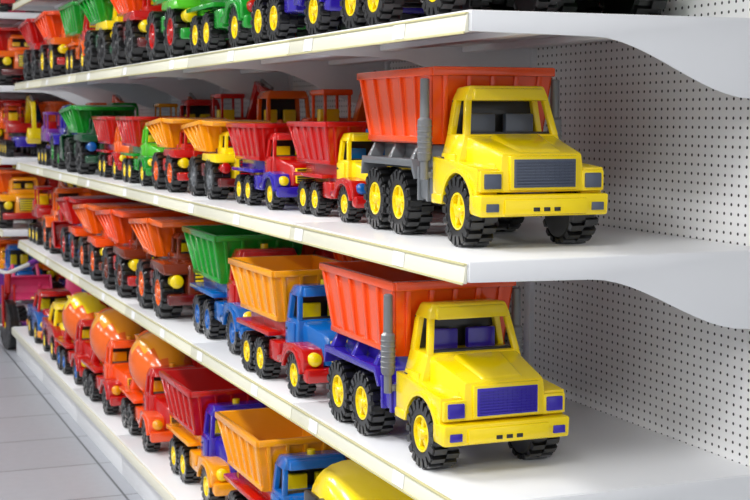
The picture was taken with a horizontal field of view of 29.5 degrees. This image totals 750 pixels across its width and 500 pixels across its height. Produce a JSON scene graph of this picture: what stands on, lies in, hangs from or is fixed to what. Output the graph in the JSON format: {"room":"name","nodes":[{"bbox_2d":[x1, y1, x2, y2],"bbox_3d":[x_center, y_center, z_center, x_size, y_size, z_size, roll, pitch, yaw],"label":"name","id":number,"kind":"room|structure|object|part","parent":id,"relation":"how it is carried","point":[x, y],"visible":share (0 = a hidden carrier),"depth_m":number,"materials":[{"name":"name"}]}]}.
{"room":"shop","nodes":[
{"label":"shop","id":0,"kind":"room"},
{"bbox_2d":[0,337,142,499],"bbox_3d":[-1.833,0.804,4.748,10.000,0.050,18.000,-2,6,-21],"label":"floor","id":1,"kind":"structure","parent":0,"point":[45,454],"depth_m":5.21,"materials":[{"name":"tile"}]},
{"bbox_2d":[0,258,38,348],"bbox_3d":[-2.010,0.271,7.646,0.369,0.470,0.635,-3,6,-27],"label":"tricycle","id":2,"kind":"object","parent":1,"relation":"on","point":[11,315],"visible":0.82,"depth_m":7.47,"materials":[{"name":"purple plastic"}]},
{"bbox_2d":[0,12,94,314],"bbox_3d":[-2.333,-0.795,9.309,0.663,2.280,2.935,-2,6,-21],"label":"shelving","id":3,"kind":"object","parent":1,"relation":"on","point":[7,19],"visible":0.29,"depth_m":8.01,"materials":[{"name":"white metal"}]},
{"bbox_2d":[0,164,12,167],"bbox_3d":[-2.428,-0.400,9.225,0.316,0.336,0.570,-2,6,-21],"label":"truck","id":4,"kind":"object","parent":3,"relation":"on","point":[2,165],"visible":0.03,"depth_m":9.07,"materials":[{"name":"red plastic"}]},
{"bbox_3d":[-2.323,-1.423,9.257,0.587,0.034,2.897,-2,6,-21],"label":"shelf","id":5,"kind":"part","parent":3,"relation":"part of","materials":[{"name":"white metal"}]},
{"bbox_2d":[0,27,29,85],"bbox_3d":[-2.031,-1.104,8.166,0.316,0.336,0.570,-2,6,-21],"label":"truck","id":6,"kind":"object","parent":3,"relation":"on","point":[13,44],"visible":0.34,"depth_m":7.96,"materials":[{"name":"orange plastic"}]},
{"bbox_3d":[-2.323,-0.228,9.369,0.587,0.034,2.897,-2,6,-21],"label":"shelf","id":7,"kind":"part","parent":3,"relation":"part of","materials":[{"name":"white metal"}]},
{"bbox_2d":[8,10,25,12],"bbox_3d":[-2.282,-1.554,8.718,0.256,0.328,0.544,-2,6,-22],"label":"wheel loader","id":8,"kind":"object","parent":3,"relation":"on","point":[8,10],"visible":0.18,"depth_m":8.52,"materials":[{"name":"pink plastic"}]},
{"bbox_2d":[14,147,20,152],"bbox_3d":[-2.435,-0.794,9.234,0.276,0.318,0.645,-2,6,-20],"label":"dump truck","id":9,"kind":"object","parent":3,"relation":"on","point":[16,149],"visible":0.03,"depth_m":9.05,"materials":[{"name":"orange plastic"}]},
{"bbox_2d":[12,75,24,85],"bbox_3d":[-2.271,-1.150,8.742,0.276,0.318,0.645,-2,6,-23],"label":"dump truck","id":10,"kind":"object","parent":3,"relation":"on","point":[15,78],"visible":0.22,"depth_m":8.55,"materials":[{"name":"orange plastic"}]},
{"bbox_3d":[-2.323,-0.627,9.332,0.587,0.034,2.897,-2,6,-21],"label":"shelf","id":11,"kind":"part","parent":3,"relation":"part of","materials":[{"name":"white metal"}]},
{"bbox_2d":[0,237,40,268],"bbox_3d":[-2.254,0.089,8.802,0.316,0.336,0.570,-2,6,-23],"label":"truck","id":12,"kind":"object","parent":3,"relation":"on","point":[8,240],"visible":0.13,"depth_m":8.65,"materials":[{"name":"orange plastic"}]},
{"bbox_2d":[0,99,41,154],"bbox_3d":[-2.208,-0.748,8.654,0.316,0.336,0.570,-2,6,-20],"label":"truck","id":13,"kind":"object","parent":3,"relation":"on","point":[11,109],"visible":0.16,"depth_m":8.51,"materials":[{"name":"red plastic"}]},
{"bbox_2d":[0,0,42,12],"bbox_3d":[-2.054,-1.498,8.169,0.276,0.318,0.645,-2,6,-20],"label":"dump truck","id":14,"kind":"object","parent":3,"relation":"on","point":[5,5],"visible":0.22,"depth_m":7.90,"materials":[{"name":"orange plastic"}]},
{"bbox_2d":[0,95,45,156],"bbox_3d":[-2.017,-0.712,8.163,0.222,0.355,0.466,-2,6,-21],"label":"excavator","id":15,"kind":"object","parent":3,"relation":"on","point":[25,132],"visible":0.88,"depth_m":8.12,"materials":[{"name":"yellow plastic"}]},
{"bbox_2d":[0,168,50,227],"bbox_3d":[-2.045,-0.307,8.236,0.316,0.336,0.570,-2,6,-22],"label":"truck","id":16,"kind":"object","parent":3,"relation":"on","point":[17,195],"visible":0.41,"depth_m":8.04,"materials":[{"name":"orange plastic"}]},
{"bbox_2d":[2,244,51,300],"bbox_3d":[-2.040,0.143,8.268,0.256,0.328,0.544,-2,6,-22],"label":"wheel loader","id":17,"kind":"object","parent":3,"relation":"on","point":[27,281],"visible":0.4,"depth_m":8.17,"materials":[{"name":"pink plastic"}]},
{"bbox_2d":[36,101,42,125],"bbox_3d":[-2.010,-0.767,8.900,0.256,0.328,0.544,-2,6,-21],"label":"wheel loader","id":18,"kind":"object","parent":3,"relation":"on","point":[38,113],"visible":0.03,"depth_m":9.03,"materials":[{"name":"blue plastic"}]},
{"bbox_2d":[39,261,59,281],"bbox_3d":[-1.940,0.086,8.838,0.316,0.336,0.570,-2,6,-20],"label":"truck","id":19,"kind":"object","parent":3,"relation":"on","point":[46,270],"visible":0.05,"depth_m":8.57,"materials":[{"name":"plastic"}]},
{"bbox_2d":[38,101,75,143],"bbox_3d":[-1.783,-0.711,8.351,0.276,0.318,0.645,-2,6,-22],"label":"dump truck","id":20,"kind":"object","parent":3,"relation":"on","point":[45,106],"visible":0.09,"depth_m":8.25,"materials":[{"name":"orange plastic"}]},
{"bbox_2d":[52,271,65,287],"bbox_3d":[-1.756,0.122,8.344,0.222,0.355,0.466,-2,6,-22],"label":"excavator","id":21,"kind":"object","parent":3,"relation":"on","point":[62,280],"visible":0.03,"depth_m":8.38,"materials":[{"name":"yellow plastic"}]},
{"bbox_2d":[44,177,91,195],"bbox_3d":[-1.772,-0.317,8.343,0.316,0.336,0.570,-2,6,-23],"label":"truck","id":22,"kind":"object","parent":3,"relation":"on","point":[49,182],"visible":0.04,"depth_m":8.27,"materials":[{"name":"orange plastic"}]},
{"bbox_2d":[11,0,749,499],"bbox_3d":[-0.576,-0.377,4.867,0.663,2.280,5.425,-2,6,-21],"label":"shelving","id":23,"kind":"object","parent":1,"relation":"on","point":[642,324],"visible":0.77,"depth_m":2.81,"materials":[{"name":"white metal"}]},
{"bbox_3d":[-0.843,-0.991,4.707,0.007,0.030,5.386,-2,6,-21],"label":"price rail","id":24,"kind":"part","parent":23,"relation":"part of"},
{"bbox_2d":[18,18,46,80],"bbox_3d":[-1.524,-0.955,6.808,0.275,0.292,0.496,-2,6,-22],"label":"truck","id":25,"kind":"object","parent":23,"relation":"on","point":[28,28],"visible":0.35,"depth_m":6.75,"materials":[{"name":"red plastic"}]},
{"bbox_3d":[-0.565,-1.006,4.815,0.587,0.034,5.387,-2,6,-21],"label":"shelf","id":26,"kind":"part","parent":23,"relation":"part of","materials":[{"name":"white metal"}]},
{"bbox_2d":[28,181,68,244],"bbox_3d":[-1.597,-0.198,7.104,0.206,0.329,0.432,-2,6,-22],"label":"truck","id":27,"kind":"object","parent":23,"relation":"on","point":[41,206],"visible":0.53,"depth_m":7.09,"materials":[{"name":"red plastic"}]},
{"bbox_2d":[27,288,71,342],"bbox_3d":[-1.559,0.315,6.948,0.227,0.233,0.459,-2,6,-20],"label":"truck","id":28,"kind":"object","parent":23,"relation":"on","point":[43,298],"visible":0.51,"depth_m":6.93,"materials":[{"name":"red plastic"}]},
{"bbox_2d":[41,301,66,359],"bbox_3d":[-1.377,0.358,6.484,0.227,0.233,0.459,-2,6,-21],"label":"truck","id":29,"kind":"object","parent":23,"relation":"on","point":[52,325],"visible":0.4,"depth_m":6.44,"materials":[{"name":"yellow plastic"}]},
{"bbox_2d":[34,11,74,78],"bbox_3d":[-1.332,-0.909,6.322,0.275,0.292,0.496,-2,6,-22],"label":"truck","id":30,"kind":"object","parent":23,"relation":"on","point":[49,23],"visible":0.47,"depth_m":6.25,"materials":[{"name":"orange plastic"}]},
{"bbox_2d":[37,103,71,165],"bbox_3d":[-1.481,-0.548,6.750,0.183,0.292,0.384,-2,6,-22],"label":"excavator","id":31,"kind":"object","parent":23,"relation":"on","point":[44,154],"visible":0.36,"depth_m":6.75,"materials":[{"name":"plastic"}]},
{"bbox_2d":[42,187,83,253],"bbox_3d":[-1.405,-0.137,6.629,0.232,0.296,0.492,-2,6,-20],"label":"dump truck","id":32,"kind":"object","parent":23,"relation":"on","point":[52,224],"depth_m":6.68,"materials":[{"name":"plastic"}]},
{"bbox_2d":[50,105,97,168],"bbox_3d":[-1.303,-0.501,6.310,0.220,0.281,0.466,-2,6,-20],"label":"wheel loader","id":33,"kind":"object","parent":23,"relation":"on","point":[57,140],"visible":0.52,"depth_m":6.34,"materials":[{"name":"green plastic"}]},
{"bbox_2d":[65,278,86,293],"bbox_3d":[-1.589,0.255,7.812,0.369,0.470,0.635,-2,6,-17],"label":"truck","id":34,"kind":"object","parent":23,"relation":"on","point":[69,285],"visible":0.02,"depth_m":8.01,"materials":[{"name":"pink plastic"}]},
{"bbox_2d":[58,1,95,74],"bbox_3d":[-1.116,-0.859,5.805,0.251,0.289,0.586,-2,6,-21],"label":"dump truck","id":35,"kind":"object","parent":23,"relation":"on","point":[76,24],"visible":0.3,"depth_m":5.78,"materials":[{"name":"green plastic"}]},
{"bbox_2d":[55,292,109,384],"bbox_3d":[-1.184,0.355,5.961,0.233,0.337,0.575,-2,6,-23],"label":"truck","id":36,"kind":"object","parent":23,"relation":"on","point":[78,315],"visible":0.41,"depth_m":5.92,"materials":[{"name":"orange plastic"}]},
{"bbox_2d":[56,195,128,266],"bbox_3d":[-1.199,-0.089,6.143,0.275,0.292,0.496,-2,6,-21],"label":"truck","id":37,"kind":"object","parent":23,"relation":"on","point":[70,236],"visible":0.38,"depth_m":6.06,"materials":[{"name":"red plastic"}]},
{"bbox_3d":[-0.882,0.650,4.846,0.007,0.034,5.390,-2,6,-21],"label":"rail","id":38,"kind":"part","parent":23,"relation":"part of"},
{"bbox_2d":[59,105,134,173],"bbox_3d":[-1.119,-0.455,5.842,0.261,0.277,0.471,-2,6,-23],"label":"truck","id":39,"kind":"object","parent":23,"relation":"on","point":[81,155],"visible":0.48,"depth_m":5.75,"materials":[{"name":"green plastic"}]},
{"bbox_2d":[78,0,122,70],"bbox_3d":[-0.912,-0.810,5.266,0.275,0.292,0.496,-2,6,-23],"label":"truck","id":40,"kind":"object","parent":23,"relation":"on","point":[102,14],"visible":0.38,"depth_m":5.21,"materials":[{"name":"green plastic"}]},
{"bbox_2d":[88,188,112,195],"bbox_3d":[-1.198,-0.165,6.884,0.288,0.305,0.517,-2,6,-21],"label":"toy quarry truck","id":41,"kind":"object","parent":23,"relation":"on","point":[93,192],"visible":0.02,"depth_m":6.87,"materials":[{"name":"plastic"}]},
{"bbox_2d":[86,94,123,104],"bbox_3d":[-1.350,-0.617,7.196,0.218,0.347,0.456,-2,6,-22],"label":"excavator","id":42,"kind":"object","parent":23,"relation":"on","point":[116,98],"visible":0.02,"depth_m":7.13,"materials":[{"name":"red plastic"}]},
{"bbox_2d":[81,308,144,414],"bbox_3d":[-0.953,0.406,5.389,0.238,0.344,0.587,-2,6,-22],"label":"truck","id":43,"kind":"object","parent":23,"relation":"on","point":[111,333],"visible":0.53,"depth_m":5.34,"materials":[{"name":"orange plastic"}]},
{"bbox_2d":[73,202,153,280],"bbox_3d":[-1.017,-0.042,5.647,0.275,0.292,0.496,-2,6,-21],"label":"truck","id":44,"kind":"object","parent":23,"relation":"on","point":[90,248],"visible":0.5,"depth_m":5.56,"materials":[{"name":"orange plastic"}]},
{"bbox_2d":[92,116,134,179],"bbox_3d":[-0.927,-0.389,5.387,0.201,0.231,0.469,-2,6,-21],"label":"dump truck","id":45,"kind":"object","parent":23,"relation":"on","point":[106,127],"visible":0.43,"depth_m":5.31,"materials":[{"name":"red plastic"}]},
{"bbox_2d":[108,103,138,115],"bbox_3d":[-1.163,-0.547,6.723,0.232,0.296,0.492,-2,6,-21],"label":"wheel loader","id":46,"kind":"object","parent":23,"relation":"on","point":[134,104],"visible":0.02,"depth_m":6.80,"materials":[{"name":"green plastic"}]},
{"bbox_2d":[110,0,161,66],"bbox_3d":[-0.723,-0.764,4.778,0.275,0.292,0.496,-2,6,-21],"label":"truck","id":47,"kind":"object","parent":23,"relation":"on","point":[129,41],"visible":0.42,"depth_m":4.65,"materials":[{"name":"orange plastic"}]},
{"bbox_2d":[95,208,189,297],"bbox_3d":[-0.819,-0.001,5.146,0.286,0.303,0.516,-2,6,-21],"label":"truck","id":48,"kind":"object","parent":23,"relation":"on","point":[119,265],"visible":0.49,"depth_m":5.03,"materials":[{"name":"orange plastic"}]},
{"bbox_2d":[115,116,189,185],"bbox_3d":[-0.750,-0.345,4.918,0.201,0.231,0.469,-2,6,-21],"label":"dump truck","id":49,"kind":"object","parent":23,"relation":"on","point":[134,134],"visible":0.47,"depth_m":4.84,"materials":[{"name":"red plastic"}]},
{"bbox_2d":[119,330,195,451],"bbox_3d":[-0.708,0.459,4.817,0.238,0.344,0.587,-2,6,-20],"label":"truck","id":50,"kind":"object","parent":23,"relation":"on","point":[144,408],"visible":0.56,"depth_m":4.77,"materials":[{"name":"orange plastic"}]},
{"bbox_2d":[153,92,195,115],"bbox_3d":[-0.801,-0.479,5.823,0.206,0.329,0.432,-2,6,-20],"label":"excavator","id":51,"kind":"object","parent":23,"relation":"on","point":[191,96],"visible":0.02,"depth_m":5.79,"materials":[{"name":"orange plastic"}]},
{"bbox_2d":[128,216,227,317],"bbox_3d":[-0.605,0.044,4.637,0.292,0.309,0.526,-2,6,-21],"label":"truck","id":52,"kind":"object","parent":23,"relation":"on","point":[163,282],"visible":0.45,"depth_m":4.50,"materials":[{"name":"orange plastic"}]},
{"bbox_2d":[145,0,231,60],"bbox_3d":[-0.524,-0.719,4.295,0.275,0.292,0.496,-2,6,-21],"label":"truck","id":53,"kind":"object","parent":23,"relation":"on","point":[167,36],"visible":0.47,"depth_m":4.15,"materials":[{"name":"green plastic"}]},
{"bbox_2d":[145,118,233,192],"bbox_3d":[-0.572,-0.301,4.471,0.214,0.228,0.387,-2,6,-21],"label":"truck","id":54,"kind":"object","parent":23,"relation":"on","point":[169,169],"visible":0.48,"depth_m":4.40,"materials":[{"name":"orange plastic"}]},
{"bbox_2d":[191,358,204,367],"bbox_3d":[-0.656,0.391,5.543,0.238,0.344,0.587,-2,6,-21],"label":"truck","id":55,"kind":"object","parent":23,"relation":"on","point":[196,364],"visible":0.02,"depth_m":5.36,"materials":[{"name":"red plastic"}]},
{"bbox_2d":[179,99,219,117],"bbox_3d":[-0.623,-0.419,5.359,0.232,0.296,0.492,-2,6,-22],"label":"wheel loader","id":56,"kind":"object","parent":23,"relation":"on","point":[193,108],"visible":0.02,"depth_m":5.48,"materials":[{"name":"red plastic"}]},
{"bbox_2d":[159,367,267,499],"bbox_3d":[-0.439,0.542,4.184,0.258,0.298,0.604,-2,6,-21],"label":"dump truck","id":57,"kind":"object","parent":23,"relation":"on","point":[193,395],"visible":0.46,"depth_m":4.10,"materials":[{"name":"red plastic"}]},
{"bbox_2d":[181,120,271,199],"bbox_3d":[-0.409,-0.264,4.103,0.209,0.222,0.377,-2,6,-21],"label":"truck","id":58,"kind":"object","parent":23,"relation":"on","point":[211,174],"visible":0.49,"depth_m":4.02,"materials":[{"name":"orange plastic"}]},
{"bbox_3d":[-0.843,0.203,4.819,0.007,0.030,5.386,-2,6,-21],"label":"price rail","id":59,"kind":"part","parent":23,"relation":"part of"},
{"bbox_2d":[205,79,273,119],"bbox_3d":[-0.444,-0.406,4.888,0.224,0.358,0.470,-2,6,-23],"label":"excavator","id":60,"kind":"object","parent":23,"relation":"on","point":[262,85],"visible":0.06,"depth_m":4.87,"materials":[{"name":"red plastic"}]},
{"bbox_3d":[-0.843,-0.593,4.744,0.007,0.030,5.386,-2,6,-21],"label":"price rail","id":61,"kind":"part","parent":23,"relation":"part of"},
{"bbox_3d":[-0.843,-0.195,4.782,0.007,0.030,5.386,-2,6,-21],"label":"price rail","id":62,"kind":"part","parent":23,"relation":"part of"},
{"bbox_2d":[182,225,302,353],"bbox_3d":[-0.345,0.103,4.027,0.266,0.306,0.621,-2,6,-20],"label":"dump truck","id":63,"kind":"object","parent":23,"relation":"on","point":[210,247],"visible":0.45,"depth_m":3.97,"materials":[{"name":"green plastic"}]},
{"bbox_2d":[186,0,309,53],"bbox_3d":[-0.324,-0.668,3.772,0.251,0.289,0.586,-2,6,-22],"label":"dump truck","id":64,"kind":"object","parent":23,"relation":"on","point":[222,20],"visible":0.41,"depth_m":3.74,"materials":[{"name":"green plastic"}]},
{"bbox_2d":[226,123,335,209],"bbox_3d":[-0.239,-0.222,3.699,0.186,0.214,0.434,-2,6,-21],"label":"dump truck","id":65,"kind":"object","parent":23,"relation":"on","point":[267,151],"visible":0.63,"depth_m":3.62,"materials":[{"name":"red plastic"}]},
{"bbox_2d":[215,407,348,499],"bbox_3d":[-0.197,0.599,3.573,0.258,0.298,0.604,-2,6,-21],"label":"dump truck","id":66,"kind":"object","parent":23,"relation":"on","point":[273,457],"visible":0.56,"depth_m":3.51,"materials":[{"name":"orange plastic"}]},
{"bbox_2d":[256,90,309,122],"bbox_3d":[-0.244,-0.336,4.397,0.244,0.312,0.518,-2,6,-20],"label":"wheel loader","id":67,"kind":"object","parent":23,"relation":"on","point":[273,106],"visible":0.07,"depth_m":4.54,"materials":[{"name":"orange plastic"}]},
{"bbox_2d":[228,254,346,396],"bbox_3d":[-0.158,0.176,3.421,0.238,0.275,0.557,-2,6,-22],"label":"dump truck","id":68,"kind":"object","parent":23,"relation":"on","point":[285,297],"visible":0.62,"depth_m":3.33,"materials":[{"name":"orange plastic"}]},
{"bbox_2d":[260,233,333,258],"bbox_3d":[-0.140,0.099,4.165,0.251,0.289,0.586,-2,6,-23],"label":"dump truck","id":69,"kind":"object","parent":23,"relation":"on","point":[306,249],"visible":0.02,"depth_m":4.04,"materials":[{"name":"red plastic"}]},
{"bbox_2d":[250,0,423,43],"bbox_3d":[-0.103,-0.614,3.200,0.251,0.289,0.586,-2,6,-23],"label":"dump truck","id":70,"kind":"object","parent":23,"relation":"on","point":[272,20],"visible":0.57,"depth_m":3.18,"materials":[{"name":"blue plastic"}]},
{"bbox_2d":[301,71,373,202],"bbox_3d":[-0.059,-0.313,3.918,0.222,0.355,0.466,-2,6,-20],"label":"excavator","id":71,"kind":"object","parent":23,"relation":"on","point":[324,114],"visible":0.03,"depth_m":3.94,"materials":[{"name":"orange plastic"}]},
{"bbox_2d":[287,121,389,221],"bbox_3d":[-0.044,-0.186,3.288,0.191,0.220,0.445,-2,6,-21],"label":"dump truck","id":72,"kind":"object","parent":23,"relation":"on","point":[332,152],"visible":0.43,"depth_m":3.22,"materials":[{"name":"red plastic"}]},
{"bbox_2d":[333,252,364,260],"bbox_3d":[0.101,0.152,3.596,0.251,0.289,0.586,-2,6,-21],"label":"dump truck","id":73,"kind":"object","parent":23,"relation":"on","point":[337,256],"visible":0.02,"depth_m":3.73,"materials":[{"name":"orange plastic"}]},
{"bbox_2d":[304,459,413,499],"bbox_3d":[0.056,0.641,2.987,0.295,0.324,0.603,-2,6,-21],"label":"truck","id":74,"kind":"object","parent":23,"relation":"on","point":[345,479],"visible":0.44,"depth_m":3.04,"materials":[{"name":"yellow plastic"}]},
{"bbox_3d":[-0.565,-0.607,4.852,0.587,0.034,5.387,-2,6,-21],"label":"shelf","id":75,"kind":"part","parent":23,"relation":"part of","materials":[{"name":"white metal"}]},
{"bbox_3d":[-0.565,-0.209,4.890,0.587,0.034,5.387,-2,6,-21],"label":"shelf","id":76,"kind":"part","parent":23,"relation":"part of","materials":[{"name":"white metal"}]},
{"bbox_3d":[-0.565,0.189,4.927,0.587,0.034,5.387,-2,6,-21],"label":"shelf","id":77,"kind":"part","parent":23,"relation":"part of","materials":[{"name":"white metal"}]},
{"bbox_2d":[319,260,568,469],"bbox_3d":[0.119,0.210,2.796,0.297,0.324,0.642,-2,6,-22],"label":"dump truck","id":78,"kind":"object","parent":23,"relation":"on","point":[430,353],"visible":0.98,"depth_m":2.66,"materials":[{"name":"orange plastic"}]},
{"bbox_2d":[340,0,560,28],"bbox_3d":[0.123,-0.561,2.631,0.251,0.289,0.586,-2,6,-23],"label":"dump truck","id":79,"kind":"object","parent":23,"relation":"on","point":[355,13],"visible":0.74,"depth_m":2.64,"materials":[{"name":"blue plastic"}]},
{"bbox_2d":[357,66,607,246],"bbox_3d":[0.190,-0.189,2.765,0.297,0.324,0.642,-2,6,-20],"label":"dump truck","id":80,"kind":"object","parent":23,"relation":"on","point":[473,142],"visible":1,"depth_m":2.63,"materials":[{"name":"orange plastic"}]},
{"bbox_2d":[489,0,667,14],"bbox_3d":[0.367,-0.582,2.841,0.275,0.292,0.496,-2,6,-22],"label":"truck","id":81,"kind":"object","parent":23,"relation":"on","point":[637,7],"visible":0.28,"depth_m":2.75,"materials":[{"name":"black plastic"}]}
]}

